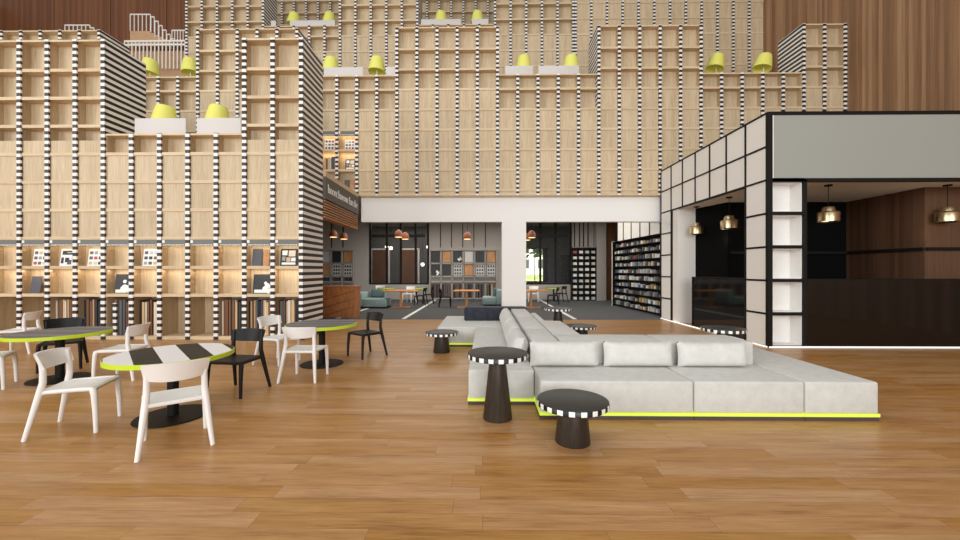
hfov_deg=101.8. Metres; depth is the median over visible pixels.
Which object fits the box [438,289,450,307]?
cafe chair
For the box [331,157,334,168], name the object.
sample slab
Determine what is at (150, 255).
board
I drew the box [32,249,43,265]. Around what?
board
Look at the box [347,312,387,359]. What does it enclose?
cafe chair
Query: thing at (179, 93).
bookcase
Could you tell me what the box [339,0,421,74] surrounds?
bookcase
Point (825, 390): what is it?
seat cushion
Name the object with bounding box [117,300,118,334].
sample slab
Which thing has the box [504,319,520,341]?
bolster pillow
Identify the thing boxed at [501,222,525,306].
pillar
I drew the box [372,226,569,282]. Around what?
wall
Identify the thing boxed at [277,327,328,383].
cafe chair
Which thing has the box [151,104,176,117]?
table lamp
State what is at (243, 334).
cafe chair
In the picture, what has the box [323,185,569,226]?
ceiling
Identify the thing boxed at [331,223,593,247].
trim
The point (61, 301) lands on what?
sample slab
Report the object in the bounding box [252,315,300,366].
cafe chair
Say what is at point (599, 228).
wall pier
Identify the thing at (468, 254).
sample
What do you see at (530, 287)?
cafe chair
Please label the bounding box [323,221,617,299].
wall
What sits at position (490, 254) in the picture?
sample
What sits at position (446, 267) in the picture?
sample
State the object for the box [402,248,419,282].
door
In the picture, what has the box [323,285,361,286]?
countertop
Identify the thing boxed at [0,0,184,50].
wall
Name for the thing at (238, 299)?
sample slab
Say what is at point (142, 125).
privacy screen
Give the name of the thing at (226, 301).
sample slab
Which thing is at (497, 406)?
side table
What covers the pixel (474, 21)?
privacy screen
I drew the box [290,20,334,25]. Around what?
privacy screen
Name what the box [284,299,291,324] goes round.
sample slab
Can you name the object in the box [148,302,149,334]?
sample slab
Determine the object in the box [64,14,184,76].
staircase
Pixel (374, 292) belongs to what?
cushion
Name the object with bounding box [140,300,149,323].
sample slab
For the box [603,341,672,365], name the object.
bolster pillow
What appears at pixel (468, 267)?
sample
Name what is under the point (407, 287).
cafe chair
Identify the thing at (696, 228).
pendant lamp
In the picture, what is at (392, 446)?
floor
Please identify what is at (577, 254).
bookcase
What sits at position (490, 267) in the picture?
sample
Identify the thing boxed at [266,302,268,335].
sample slab
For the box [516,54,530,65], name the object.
table lamp
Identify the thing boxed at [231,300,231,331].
sample slab
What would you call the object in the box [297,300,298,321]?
sample slab
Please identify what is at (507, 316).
bolster pillow
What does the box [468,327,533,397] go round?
seat cushion
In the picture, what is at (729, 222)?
pendant lamp
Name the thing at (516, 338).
bolster pillow
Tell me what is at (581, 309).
floor
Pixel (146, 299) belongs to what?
sample slab
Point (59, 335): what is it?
cafe table
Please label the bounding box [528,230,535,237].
pendant lamp
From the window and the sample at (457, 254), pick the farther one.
the window
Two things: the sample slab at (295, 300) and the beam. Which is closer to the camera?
the sample slab at (295, 300)
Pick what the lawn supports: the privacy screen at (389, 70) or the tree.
the tree
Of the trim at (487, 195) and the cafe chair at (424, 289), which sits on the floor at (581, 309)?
the cafe chair at (424, 289)
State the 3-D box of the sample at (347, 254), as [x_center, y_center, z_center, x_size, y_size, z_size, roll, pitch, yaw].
[-7.597,-0.755,22.399,0.462,0.623,0.062,0,0,1]
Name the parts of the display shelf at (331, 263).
shelf, shelf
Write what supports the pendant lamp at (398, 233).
hanging from the ceiling
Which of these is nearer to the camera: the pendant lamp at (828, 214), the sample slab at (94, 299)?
the pendant lamp at (828, 214)
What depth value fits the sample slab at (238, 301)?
9.61 m
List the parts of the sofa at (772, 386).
backrest, backrest, backrest, backrest, backrest, backrest, backrest, backrest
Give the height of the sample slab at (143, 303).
0.820 m
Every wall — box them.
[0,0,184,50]
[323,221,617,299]
[369,223,428,284]
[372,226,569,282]
[526,223,571,284]
[618,222,659,240]
[763,0,959,110]
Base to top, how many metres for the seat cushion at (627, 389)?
0.360 m
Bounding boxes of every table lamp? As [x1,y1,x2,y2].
[142,57,159,76]
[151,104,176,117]
[180,57,195,75]
[205,103,228,117]
[286,11,299,25]
[323,11,335,24]
[323,56,338,72]
[368,55,384,74]
[435,10,446,18]
[471,10,482,23]
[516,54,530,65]
[563,54,578,65]
[705,52,723,72]
[752,52,771,72]
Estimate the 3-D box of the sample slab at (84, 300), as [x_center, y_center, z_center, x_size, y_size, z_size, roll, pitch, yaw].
[-9.787,1.180,9.844,0.045,0.870,0.360,0,0,1]
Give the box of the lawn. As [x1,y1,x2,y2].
[526,275,542,280]
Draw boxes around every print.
[115,280,128,292]
[254,282,269,292]
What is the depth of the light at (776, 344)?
8.60 m
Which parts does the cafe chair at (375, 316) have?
leg, leg, seat, seat frame, leg, backrest, leg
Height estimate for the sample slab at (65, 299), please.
0.880 m
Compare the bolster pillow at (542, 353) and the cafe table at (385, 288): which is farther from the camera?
the cafe table at (385, 288)
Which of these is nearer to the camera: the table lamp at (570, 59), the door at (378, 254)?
the table lamp at (570, 59)
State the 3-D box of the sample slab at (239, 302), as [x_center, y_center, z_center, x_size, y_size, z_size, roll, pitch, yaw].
[-5.933,1.205,9.812,0.022,0.820,0.360,0,0,1]
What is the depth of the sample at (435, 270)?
22.32 m
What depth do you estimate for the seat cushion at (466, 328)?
8.85 m
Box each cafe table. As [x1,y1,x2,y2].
[0,326,112,385]
[100,343,234,428]
[284,319,356,368]
[377,287,393,289]
[412,287,423,301]
[545,287,561,300]
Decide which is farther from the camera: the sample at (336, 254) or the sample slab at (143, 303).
the sample at (336, 254)
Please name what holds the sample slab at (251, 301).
on the bookcase at (282, 78)
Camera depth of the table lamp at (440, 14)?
18.27 m
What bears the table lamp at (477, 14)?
on the bookcase at (426, 25)
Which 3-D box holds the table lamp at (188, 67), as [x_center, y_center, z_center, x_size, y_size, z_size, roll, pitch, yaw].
[-10.789,-7.394,14.551,0.622,0.966,0.623,0,0,1]
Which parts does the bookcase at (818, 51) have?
panel, panel, panel, panel, shelf, shelf, shelf, shelf, shelf, panel, panel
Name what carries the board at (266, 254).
on the bookcase at (282, 78)
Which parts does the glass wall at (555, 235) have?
rail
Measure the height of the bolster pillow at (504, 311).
0.323 m
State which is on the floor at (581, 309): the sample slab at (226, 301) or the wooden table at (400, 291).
the wooden table at (400, 291)
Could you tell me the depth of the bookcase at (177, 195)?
9.56 m
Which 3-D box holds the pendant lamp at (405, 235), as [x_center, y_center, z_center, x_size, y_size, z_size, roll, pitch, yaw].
[-3.491,-2.142,18.200,0.370,1.415,0.370,0,0,1]
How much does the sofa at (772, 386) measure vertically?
0.770 m
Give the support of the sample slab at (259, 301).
on the bookcase at (282, 78)
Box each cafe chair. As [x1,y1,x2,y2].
[0,310,47,353]
[0,350,17,389]
[21,347,121,441]
[36,317,88,373]
[91,322,150,380]
[134,358,214,462]
[208,328,270,398]
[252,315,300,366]
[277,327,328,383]
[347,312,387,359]
[402,286,416,302]
[414,288,427,305]
[422,287,433,303]
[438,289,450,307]
[528,286,538,301]
[547,287,558,304]
[554,286,568,301]
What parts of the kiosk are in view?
panel, panel, panel, panel, panel, panel, panel, panel, panel, panel, panel, panel, panel, panel, panel, panel, panel, panel, panel, panel, panel, panel, panel, panel, header trim, header panel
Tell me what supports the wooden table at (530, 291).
on the floor at (581, 309)
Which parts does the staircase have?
railing, railing, railing, railing, railing, railing, railing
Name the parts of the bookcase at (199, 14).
panel, panel, shelf, shelf, panel, panel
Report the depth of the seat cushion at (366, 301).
17.22 m
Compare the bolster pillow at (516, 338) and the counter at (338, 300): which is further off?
the counter at (338, 300)
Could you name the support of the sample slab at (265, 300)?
on the bookcase at (282, 78)
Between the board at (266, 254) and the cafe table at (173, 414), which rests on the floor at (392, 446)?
the cafe table at (173, 414)
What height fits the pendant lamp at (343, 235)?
1.399 m
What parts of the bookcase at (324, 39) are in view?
shelf, panel, panel, shelf, shelf, panel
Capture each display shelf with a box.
[323,249,354,284]
[429,249,496,298]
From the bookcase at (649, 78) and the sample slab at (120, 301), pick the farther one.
the bookcase at (649, 78)
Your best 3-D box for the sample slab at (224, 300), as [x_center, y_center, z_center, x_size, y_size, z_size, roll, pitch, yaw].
[-6.296,1.180,9.797,0.045,0.870,0.360,0,0,1]
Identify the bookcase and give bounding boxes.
[0,29,129,53]
[0,39,145,339]
[105,133,241,339]
[146,76,195,132]
[185,0,276,75]
[196,28,312,132]
[242,37,322,339]
[264,25,338,75]
[277,0,492,25]
[323,75,394,200]
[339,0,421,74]
[395,26,498,195]
[418,24,493,26]
[493,0,573,73]
[499,73,596,194]
[571,248,595,299]
[574,0,762,73]
[589,24,702,194]
[612,233,659,314]
[703,72,801,146]
[778,23,846,110]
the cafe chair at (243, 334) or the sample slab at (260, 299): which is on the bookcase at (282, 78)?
the sample slab at (260, 299)
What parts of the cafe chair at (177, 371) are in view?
leg, leg, backrest, seat, seat frame, leg, leg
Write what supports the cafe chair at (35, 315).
on the floor at (392, 446)
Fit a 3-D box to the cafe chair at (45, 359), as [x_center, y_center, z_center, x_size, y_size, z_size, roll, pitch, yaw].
[-4.367,1.281,4.220,0.588,0.847,0.596,0,0,-21]
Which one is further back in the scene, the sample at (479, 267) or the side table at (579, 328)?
the sample at (479, 267)
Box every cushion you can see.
[362,297,390,306]
[370,289,383,296]
[437,316,501,342]
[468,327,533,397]
[483,296,495,304]
[528,356,692,412]
[664,364,803,412]
[753,348,877,413]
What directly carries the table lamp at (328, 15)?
on the bookcase at (324, 39)
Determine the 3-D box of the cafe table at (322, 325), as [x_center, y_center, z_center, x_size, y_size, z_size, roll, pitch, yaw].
[-2.857,1.331,7.053,1.216,0.738,1.216,0,0,1]
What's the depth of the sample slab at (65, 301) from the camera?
9.67 m
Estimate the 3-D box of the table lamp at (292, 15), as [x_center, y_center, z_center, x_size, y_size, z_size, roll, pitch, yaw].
[-8.893,-11.745,18.595,0.620,0.971,0.623,0,0,1]
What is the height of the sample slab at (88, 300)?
0.880 m
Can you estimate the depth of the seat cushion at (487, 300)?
18.41 m
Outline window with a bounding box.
[526,248,547,281]
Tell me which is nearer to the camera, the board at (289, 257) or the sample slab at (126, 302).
the board at (289, 257)
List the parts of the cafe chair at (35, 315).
leg, seat frame, seat, leg, backrest, leg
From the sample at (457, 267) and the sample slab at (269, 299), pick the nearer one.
the sample slab at (269, 299)
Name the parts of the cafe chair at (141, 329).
leg, seat, seat frame, leg, backrest, leg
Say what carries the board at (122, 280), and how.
on the bookcase at (177, 195)
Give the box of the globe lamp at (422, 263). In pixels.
[421,223,423,265]
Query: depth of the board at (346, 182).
13.95 m
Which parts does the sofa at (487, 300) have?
backrest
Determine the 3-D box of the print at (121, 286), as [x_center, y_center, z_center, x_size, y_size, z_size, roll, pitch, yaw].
[-8.803,0.401,9.644,0.398,0.329,0.007,0,-7,1]
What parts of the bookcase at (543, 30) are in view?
panel, panel, panel, panel, panel, shelf, shelf, shelf, panel, panel, panel, shelf, shelf, panel, panel, panel, panel, panel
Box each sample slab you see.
[56,301,57,317]
[60,300,62,317]
[63,299,68,317]
[65,301,66,317]
[68,299,71,317]
[70,300,71,317]
[84,300,85,325]
[86,299,93,325]
[90,301,92,325]
[93,299,96,325]
[95,299,99,325]
[113,303,116,334]
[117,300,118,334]
[119,300,122,334]
[123,299,127,334]
[125,299,128,331]
[126,302,127,328]
[139,299,151,323]
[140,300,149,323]
[142,302,144,323]
[145,302,146,322]
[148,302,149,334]
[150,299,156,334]
[154,302,156,334]
[222,301,223,334]
[224,300,224,334]
[225,299,230,335]
[229,299,234,334]
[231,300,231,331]
[232,299,237,329]
[235,299,241,328]
[237,300,240,328]
[239,302,240,328]
[249,300,253,327]
[251,301,252,327]
[254,299,260,327]
[256,300,257,327]
[259,301,260,316]
[261,299,268,328]
[263,299,269,334]
[265,300,269,334]
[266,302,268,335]
[278,299,285,314]
[280,301,282,333]
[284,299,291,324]
[288,300,290,322]
[291,299,298,322]
[293,301,294,321]
[295,300,296,321]
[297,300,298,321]
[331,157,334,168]
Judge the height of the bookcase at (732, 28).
7.398 m
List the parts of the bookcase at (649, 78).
panel, panel, panel, panel, panel, panel, panel, shelf, shelf, panel, panel, panel, panel, panel, panel, shelf, panel, panel, panel, panel, panel, panel, panel, shelf, shelf, shelf, shelf, shelf, shelf, shelf, panel, panel, panel, panel, panel, panel, panel, panel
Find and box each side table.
[425,329,458,353]
[467,346,527,423]
[537,389,609,448]
[544,307,571,321]
[567,323,596,333]
[700,325,747,335]
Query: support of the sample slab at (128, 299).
on the bookcase at (177, 195)
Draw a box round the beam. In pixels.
[361,197,659,222]
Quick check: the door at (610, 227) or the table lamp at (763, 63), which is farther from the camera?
the door at (610, 227)
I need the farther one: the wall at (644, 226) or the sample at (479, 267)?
the sample at (479, 267)
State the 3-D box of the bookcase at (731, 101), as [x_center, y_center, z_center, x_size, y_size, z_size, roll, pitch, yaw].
[9.536,-4.773,14.206,3.460,4.275,1.165,0,0,1]
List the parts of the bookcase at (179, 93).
panel, shelf, shelf, shelf, panel, panel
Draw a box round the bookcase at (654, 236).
[612,233,659,314]
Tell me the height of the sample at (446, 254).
0.623 m
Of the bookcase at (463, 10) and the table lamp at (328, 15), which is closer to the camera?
the table lamp at (328, 15)
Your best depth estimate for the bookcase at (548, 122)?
13.77 m
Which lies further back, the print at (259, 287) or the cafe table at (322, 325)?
the print at (259, 287)
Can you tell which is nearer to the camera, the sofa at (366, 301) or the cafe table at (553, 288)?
the sofa at (366, 301)
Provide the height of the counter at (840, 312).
1.470 m
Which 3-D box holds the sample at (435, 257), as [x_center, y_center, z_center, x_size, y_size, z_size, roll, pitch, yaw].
[-2.546,-0.755,22.328,0.462,0.623,0.062,0,0,1]
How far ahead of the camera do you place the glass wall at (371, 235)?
22.57 m
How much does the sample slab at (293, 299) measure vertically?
0.880 m
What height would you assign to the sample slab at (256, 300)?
0.870 m
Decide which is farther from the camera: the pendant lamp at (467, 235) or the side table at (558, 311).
the pendant lamp at (467, 235)
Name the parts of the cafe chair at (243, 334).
leg, seat, leg, seat frame, leg, backrest, leg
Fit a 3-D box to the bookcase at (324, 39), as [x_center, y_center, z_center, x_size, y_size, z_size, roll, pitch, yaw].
[-8.216,-8.780,18.523,3.460,4.959,1.165,0,0,1]
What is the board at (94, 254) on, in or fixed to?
on the bookcase at (60, 100)
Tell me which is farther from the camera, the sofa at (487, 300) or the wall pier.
the wall pier
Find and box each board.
[30,276,42,292]
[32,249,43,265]
[59,249,71,265]
[87,249,99,265]
[114,274,128,292]
[142,249,156,265]
[252,249,262,265]
[253,274,269,293]
[263,250,269,265]
[280,249,297,265]
[324,139,334,148]
[344,180,349,187]
[345,140,354,148]
[345,159,354,168]
[350,180,354,188]
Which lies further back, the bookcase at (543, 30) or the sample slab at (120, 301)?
the bookcase at (543, 30)
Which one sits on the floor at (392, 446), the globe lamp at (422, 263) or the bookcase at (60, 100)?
the bookcase at (60, 100)
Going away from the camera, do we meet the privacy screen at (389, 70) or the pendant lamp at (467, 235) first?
the privacy screen at (389, 70)
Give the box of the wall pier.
[594,223,605,299]
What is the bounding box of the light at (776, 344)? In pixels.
[660,318,959,347]
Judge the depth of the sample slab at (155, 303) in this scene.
9.64 m
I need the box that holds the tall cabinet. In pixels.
[559,255,569,282]
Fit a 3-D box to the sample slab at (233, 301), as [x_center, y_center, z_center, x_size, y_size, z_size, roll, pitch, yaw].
[-6.080,1.175,9.803,0.060,0.880,0.360,0,0,1]
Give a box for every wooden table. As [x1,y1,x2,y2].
[382,290,419,307]
[453,290,479,307]
[526,290,548,307]
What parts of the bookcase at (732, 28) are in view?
panel, panel, panel, panel, panel, panel, panel, panel, panel, panel, panel, panel, panel, panel, panel, shelf, shelf, shelf, shelf, shelf, panel, panel, panel, panel, panel, panel, panel, panel, panel, panel, panel, panel, panel, panel, panel, panel, panel, panel, panel, panel, panel, panel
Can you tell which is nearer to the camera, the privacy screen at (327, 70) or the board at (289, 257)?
the board at (289, 257)
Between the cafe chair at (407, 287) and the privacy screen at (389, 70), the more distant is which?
the cafe chair at (407, 287)
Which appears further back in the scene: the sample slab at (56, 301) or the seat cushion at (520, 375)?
the sample slab at (56, 301)
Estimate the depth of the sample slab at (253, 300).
9.62 m
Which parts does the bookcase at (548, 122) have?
panel, panel, panel, panel, panel, panel, panel, panel, panel, panel, panel, shelf, shelf, shelf, shelf, shelf, shelf, shelf, shelf, panel, panel, panel, panel, panel, panel, panel, panel, panel, panel, panel, panel, panel, panel, panel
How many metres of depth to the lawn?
44.05 m
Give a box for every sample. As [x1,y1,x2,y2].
[323,251,329,261]
[323,264,329,274]
[332,251,340,261]
[332,264,340,274]
[344,251,351,261]
[344,264,351,274]
[431,251,439,261]
[431,264,439,274]
[443,251,450,261]
[443,264,450,274]
[454,251,461,261]
[454,264,461,274]
[465,251,472,261]
[465,264,472,274]
[476,251,483,261]
[476,264,483,274]
[487,251,494,261]
[487,264,494,274]
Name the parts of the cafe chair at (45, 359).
leg, backrest, leg, seat frame, seat, leg, leg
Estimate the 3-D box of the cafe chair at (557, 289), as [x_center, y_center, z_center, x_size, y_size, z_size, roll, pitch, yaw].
[3.616,1.281,19.213,0.588,0.847,0.596,0,0,12]
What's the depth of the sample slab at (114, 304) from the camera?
9.63 m
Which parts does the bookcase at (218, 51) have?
panel, panel, shelf, shelf, shelf, shelf, panel, panel, panel, panel, shelf, panel, panel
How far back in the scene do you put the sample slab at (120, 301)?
9.65 m
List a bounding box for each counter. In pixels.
[323,285,361,316]
[692,277,959,346]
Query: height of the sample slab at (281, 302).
0.850 m
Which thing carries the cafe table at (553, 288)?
on the floor at (581, 309)
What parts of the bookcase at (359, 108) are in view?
panel, panel, shelf, shelf, shelf, shelf, shelf, shelf, panel, panel, panel, panel, panel, shelf, shelf, panel, panel, panel, panel, panel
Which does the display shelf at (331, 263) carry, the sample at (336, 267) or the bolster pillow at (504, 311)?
the sample at (336, 267)
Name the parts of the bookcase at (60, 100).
panel, panel, panel, panel, panel, panel, panel, panel, shelf, shelf, shelf, shelf, shelf, shelf, shelf, shelf, shelf, shelf, shelf, panel, panel, panel, panel, panel, panel, panel, panel, panel, panel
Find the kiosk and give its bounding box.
[660,110,959,347]
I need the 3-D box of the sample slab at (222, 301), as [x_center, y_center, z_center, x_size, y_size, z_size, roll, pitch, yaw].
[-6.345,1.190,9.805,0.045,0.850,0.360,0,0,1]
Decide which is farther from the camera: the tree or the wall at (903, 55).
the tree
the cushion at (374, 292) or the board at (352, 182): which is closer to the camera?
the board at (352, 182)
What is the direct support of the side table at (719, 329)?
on the floor at (392, 446)
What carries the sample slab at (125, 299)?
on the bookcase at (177, 195)
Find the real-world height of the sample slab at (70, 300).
0.870 m
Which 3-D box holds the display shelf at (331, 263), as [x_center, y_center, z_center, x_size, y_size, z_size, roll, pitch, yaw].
[-8.237,0.246,22.477,1.994,2.842,0.280,0,0,1]
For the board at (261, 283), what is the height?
0.476 m
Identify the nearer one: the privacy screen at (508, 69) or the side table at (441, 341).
the side table at (441, 341)
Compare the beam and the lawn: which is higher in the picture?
the beam
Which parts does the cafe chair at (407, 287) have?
backrest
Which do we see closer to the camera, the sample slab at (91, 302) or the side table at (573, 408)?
the side table at (573, 408)
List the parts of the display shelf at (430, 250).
shelf, shelf, shelf, shelf, shelf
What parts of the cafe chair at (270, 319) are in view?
leg, backrest, seat frame, seat, leg, leg, leg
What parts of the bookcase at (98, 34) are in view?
shelf, panel, panel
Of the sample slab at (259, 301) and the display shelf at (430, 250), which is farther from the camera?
the display shelf at (430, 250)
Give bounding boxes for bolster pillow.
[499,308,511,321]
[501,313,515,331]
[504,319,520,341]
[507,328,527,350]
[530,341,598,365]
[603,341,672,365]
[677,342,746,366]
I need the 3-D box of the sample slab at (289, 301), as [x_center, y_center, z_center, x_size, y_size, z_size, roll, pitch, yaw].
[-4.690,1.180,9.769,0.060,0.870,0.360,0,0,1]
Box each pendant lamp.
[329,224,337,237]
[340,232,347,238]
[394,223,402,237]
[401,232,408,239]
[463,223,470,239]
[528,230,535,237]
[689,206,703,234]
[720,196,738,229]
[816,184,840,222]
[934,184,959,222]
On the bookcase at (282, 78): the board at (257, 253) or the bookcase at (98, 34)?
the board at (257, 253)
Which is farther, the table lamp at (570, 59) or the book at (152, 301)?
the table lamp at (570, 59)
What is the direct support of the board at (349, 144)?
on the bookcase at (359, 108)
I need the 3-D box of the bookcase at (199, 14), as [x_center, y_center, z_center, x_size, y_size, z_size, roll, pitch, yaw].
[-11.780,-9.999,18.573,3.664,7.398,1.165,0,0,1]
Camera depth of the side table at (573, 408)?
3.73 m
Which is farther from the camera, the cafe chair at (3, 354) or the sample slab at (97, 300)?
the sample slab at (97, 300)
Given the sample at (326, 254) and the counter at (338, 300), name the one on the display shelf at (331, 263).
the sample at (326, 254)
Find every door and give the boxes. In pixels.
[372,248,389,282]
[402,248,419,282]
[606,223,614,299]
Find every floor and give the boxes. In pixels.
[0,319,959,539]
[323,299,663,319]
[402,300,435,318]
[540,300,575,318]
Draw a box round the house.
[526,249,542,274]
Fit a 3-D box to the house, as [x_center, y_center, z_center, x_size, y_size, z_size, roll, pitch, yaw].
[8.027,-3.600,73.856,28.000,9.000,8.080,0,0,1]
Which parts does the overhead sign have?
fascia panel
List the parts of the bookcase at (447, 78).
panel, panel, panel, panel, panel, panel, panel, panel, panel, panel, panel, panel, shelf, shelf, shelf, shelf, shelf, shelf, shelf, shelf, shelf, shelf, panel, panel, panel, panel, panel, panel, panel, panel, panel, panel, panel, panel, panel, panel, panel, panel, panel, panel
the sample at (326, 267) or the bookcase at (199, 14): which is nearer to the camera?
the bookcase at (199, 14)
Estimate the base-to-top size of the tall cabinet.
2.628 m
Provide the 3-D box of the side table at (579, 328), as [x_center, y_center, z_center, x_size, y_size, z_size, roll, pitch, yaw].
[2.336,1.490,8.995,0.700,0.420,0.700,0,0,1]
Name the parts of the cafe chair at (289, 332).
leg, leg, backrest, seat, seat frame, leg, leg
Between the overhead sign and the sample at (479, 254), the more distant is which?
the sample at (479, 254)
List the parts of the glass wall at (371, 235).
rail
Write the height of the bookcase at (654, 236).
3.060 m
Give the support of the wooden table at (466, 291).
on the floor at (581, 309)
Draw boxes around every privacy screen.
[135,118,185,133]
[197,118,240,132]
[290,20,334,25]
[324,67,362,75]
[386,67,394,74]
[421,19,460,24]
[472,19,488,23]
[505,66,532,73]
[538,65,578,73]
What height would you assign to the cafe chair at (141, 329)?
0.847 m
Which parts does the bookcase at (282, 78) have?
panel, panel, panel, panel, shelf, shelf, shelf, shelf, shelf, shelf, shelf, shelf, shelf, shelf, panel, panel, panel, panel, panel, panel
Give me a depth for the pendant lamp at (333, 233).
17.07 m
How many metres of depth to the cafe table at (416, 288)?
21.15 m
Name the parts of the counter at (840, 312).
panel, panel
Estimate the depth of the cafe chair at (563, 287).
20.72 m
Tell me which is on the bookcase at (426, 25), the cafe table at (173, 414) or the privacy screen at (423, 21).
the privacy screen at (423, 21)
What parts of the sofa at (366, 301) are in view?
backrest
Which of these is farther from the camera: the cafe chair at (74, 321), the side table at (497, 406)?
the cafe chair at (74, 321)
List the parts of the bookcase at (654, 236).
shelf, shelf, shelf, shelf, shelf, shelf, shelf, shelf, shelf, shelf, shelf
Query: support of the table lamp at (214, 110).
on the bookcase at (177, 195)
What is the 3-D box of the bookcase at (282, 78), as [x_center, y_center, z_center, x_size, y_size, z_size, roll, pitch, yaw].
[-5.039,-1.975,10.059,1.494,7.350,1.165,0,0,1]
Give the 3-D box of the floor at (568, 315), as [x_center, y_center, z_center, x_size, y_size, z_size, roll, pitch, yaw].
[3.349,1.698,17.855,0.140,0.004,8.800,0,0,1]
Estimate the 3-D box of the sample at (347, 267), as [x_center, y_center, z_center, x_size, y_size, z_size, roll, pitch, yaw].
[-7.597,-0.010,22.398,0.462,0.634,0.065,0,0,1]
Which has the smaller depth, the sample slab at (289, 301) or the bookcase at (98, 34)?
the sample slab at (289, 301)
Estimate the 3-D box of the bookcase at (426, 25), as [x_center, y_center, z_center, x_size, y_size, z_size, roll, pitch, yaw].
[-1.088,-8.780,18.424,3.460,4.959,1.165,0,0,1]
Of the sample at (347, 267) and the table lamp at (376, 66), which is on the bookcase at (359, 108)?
the table lamp at (376, 66)
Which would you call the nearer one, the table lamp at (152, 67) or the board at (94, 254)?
the board at (94, 254)
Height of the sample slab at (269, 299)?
0.870 m
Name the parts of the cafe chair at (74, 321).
leg, leg, seat, seat frame, backrest, leg, leg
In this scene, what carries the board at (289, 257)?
on the bookcase at (282, 78)
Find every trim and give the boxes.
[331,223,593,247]
[360,195,659,197]
[623,222,649,239]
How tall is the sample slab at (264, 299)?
0.880 m
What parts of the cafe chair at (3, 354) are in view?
leg, seat, leg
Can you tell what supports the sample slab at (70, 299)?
on the bookcase at (60, 100)
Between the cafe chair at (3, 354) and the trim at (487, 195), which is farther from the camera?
the trim at (487, 195)
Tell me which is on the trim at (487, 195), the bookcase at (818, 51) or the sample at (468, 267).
the bookcase at (818, 51)
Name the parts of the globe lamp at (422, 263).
cord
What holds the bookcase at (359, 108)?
on the trim at (487, 195)
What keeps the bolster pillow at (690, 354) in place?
on the sofa at (772, 386)
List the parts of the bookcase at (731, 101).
panel, panel, shelf, panel, panel, panel, panel, shelf, shelf, shelf, panel, panel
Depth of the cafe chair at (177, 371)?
3.68 m
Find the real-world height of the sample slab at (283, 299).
0.870 m
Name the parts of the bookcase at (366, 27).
panel, panel, panel, panel, panel, shelf, shelf, shelf, shelf, shelf, panel, panel, panel, panel, panel, panel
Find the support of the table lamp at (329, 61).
on the bookcase at (359, 108)
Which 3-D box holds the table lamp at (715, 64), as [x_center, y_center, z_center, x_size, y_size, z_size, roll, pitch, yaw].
[8.594,-7.405,14.282,0.627,0.989,0.623,0,0,1]
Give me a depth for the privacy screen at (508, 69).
13.85 m
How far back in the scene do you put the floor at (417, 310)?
16.15 m
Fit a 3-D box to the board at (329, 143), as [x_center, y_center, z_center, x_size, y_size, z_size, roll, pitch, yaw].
[-5.381,-4.492,13.957,0.360,0.398,0.066,0,0,1]
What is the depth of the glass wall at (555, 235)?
22.44 m
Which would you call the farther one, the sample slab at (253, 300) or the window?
the window
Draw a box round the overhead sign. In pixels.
[323,172,358,228]
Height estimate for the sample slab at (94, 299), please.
0.880 m
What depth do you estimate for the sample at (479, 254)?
22.29 m
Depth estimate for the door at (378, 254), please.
25.59 m
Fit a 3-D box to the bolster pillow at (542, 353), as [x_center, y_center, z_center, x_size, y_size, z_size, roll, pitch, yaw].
[1.101,1.096,5.110,0.900,0.318,0.217,0,0,1]
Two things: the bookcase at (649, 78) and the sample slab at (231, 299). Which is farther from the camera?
the bookcase at (649, 78)
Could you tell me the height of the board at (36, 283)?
0.421 m
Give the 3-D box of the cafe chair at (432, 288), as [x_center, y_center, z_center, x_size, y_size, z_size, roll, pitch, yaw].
[-2.620,1.281,19.793,0.588,0.847,0.596,0,0,-5]
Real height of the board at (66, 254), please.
0.421 m
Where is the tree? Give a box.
[532,249,542,257]
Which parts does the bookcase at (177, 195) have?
panel, panel, panel, panel, panel, panel, shelf, shelf, shelf, shelf, shelf, shelf, shelf, shelf, panel, panel, panel, panel, panel, panel, panel, panel, panel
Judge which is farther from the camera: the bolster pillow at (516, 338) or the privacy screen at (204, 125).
the privacy screen at (204, 125)
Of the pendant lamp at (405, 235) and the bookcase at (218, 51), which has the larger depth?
the pendant lamp at (405, 235)
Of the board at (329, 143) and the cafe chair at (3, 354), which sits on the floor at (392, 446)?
the cafe chair at (3, 354)
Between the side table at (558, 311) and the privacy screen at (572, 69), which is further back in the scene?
the privacy screen at (572, 69)
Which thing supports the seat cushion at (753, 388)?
on the sofa at (772, 386)
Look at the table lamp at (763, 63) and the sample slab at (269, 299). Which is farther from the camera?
the table lamp at (763, 63)
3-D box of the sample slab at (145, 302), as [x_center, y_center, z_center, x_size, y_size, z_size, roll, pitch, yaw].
[-8.272,1.205,9.841,0.034,0.820,0.360,0,0,1]
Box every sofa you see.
[360,290,390,307]
[437,306,879,420]
[483,289,500,305]
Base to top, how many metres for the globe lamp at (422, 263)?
2.569 m
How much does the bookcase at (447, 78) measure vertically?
5.967 m
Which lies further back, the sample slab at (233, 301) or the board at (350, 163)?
the board at (350, 163)
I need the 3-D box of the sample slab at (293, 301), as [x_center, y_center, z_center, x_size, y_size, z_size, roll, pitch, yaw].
[-4.575,1.190,9.775,0.022,0.850,0.360,0,0,1]
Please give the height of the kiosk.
5.173 m
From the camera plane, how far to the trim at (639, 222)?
17.20 m

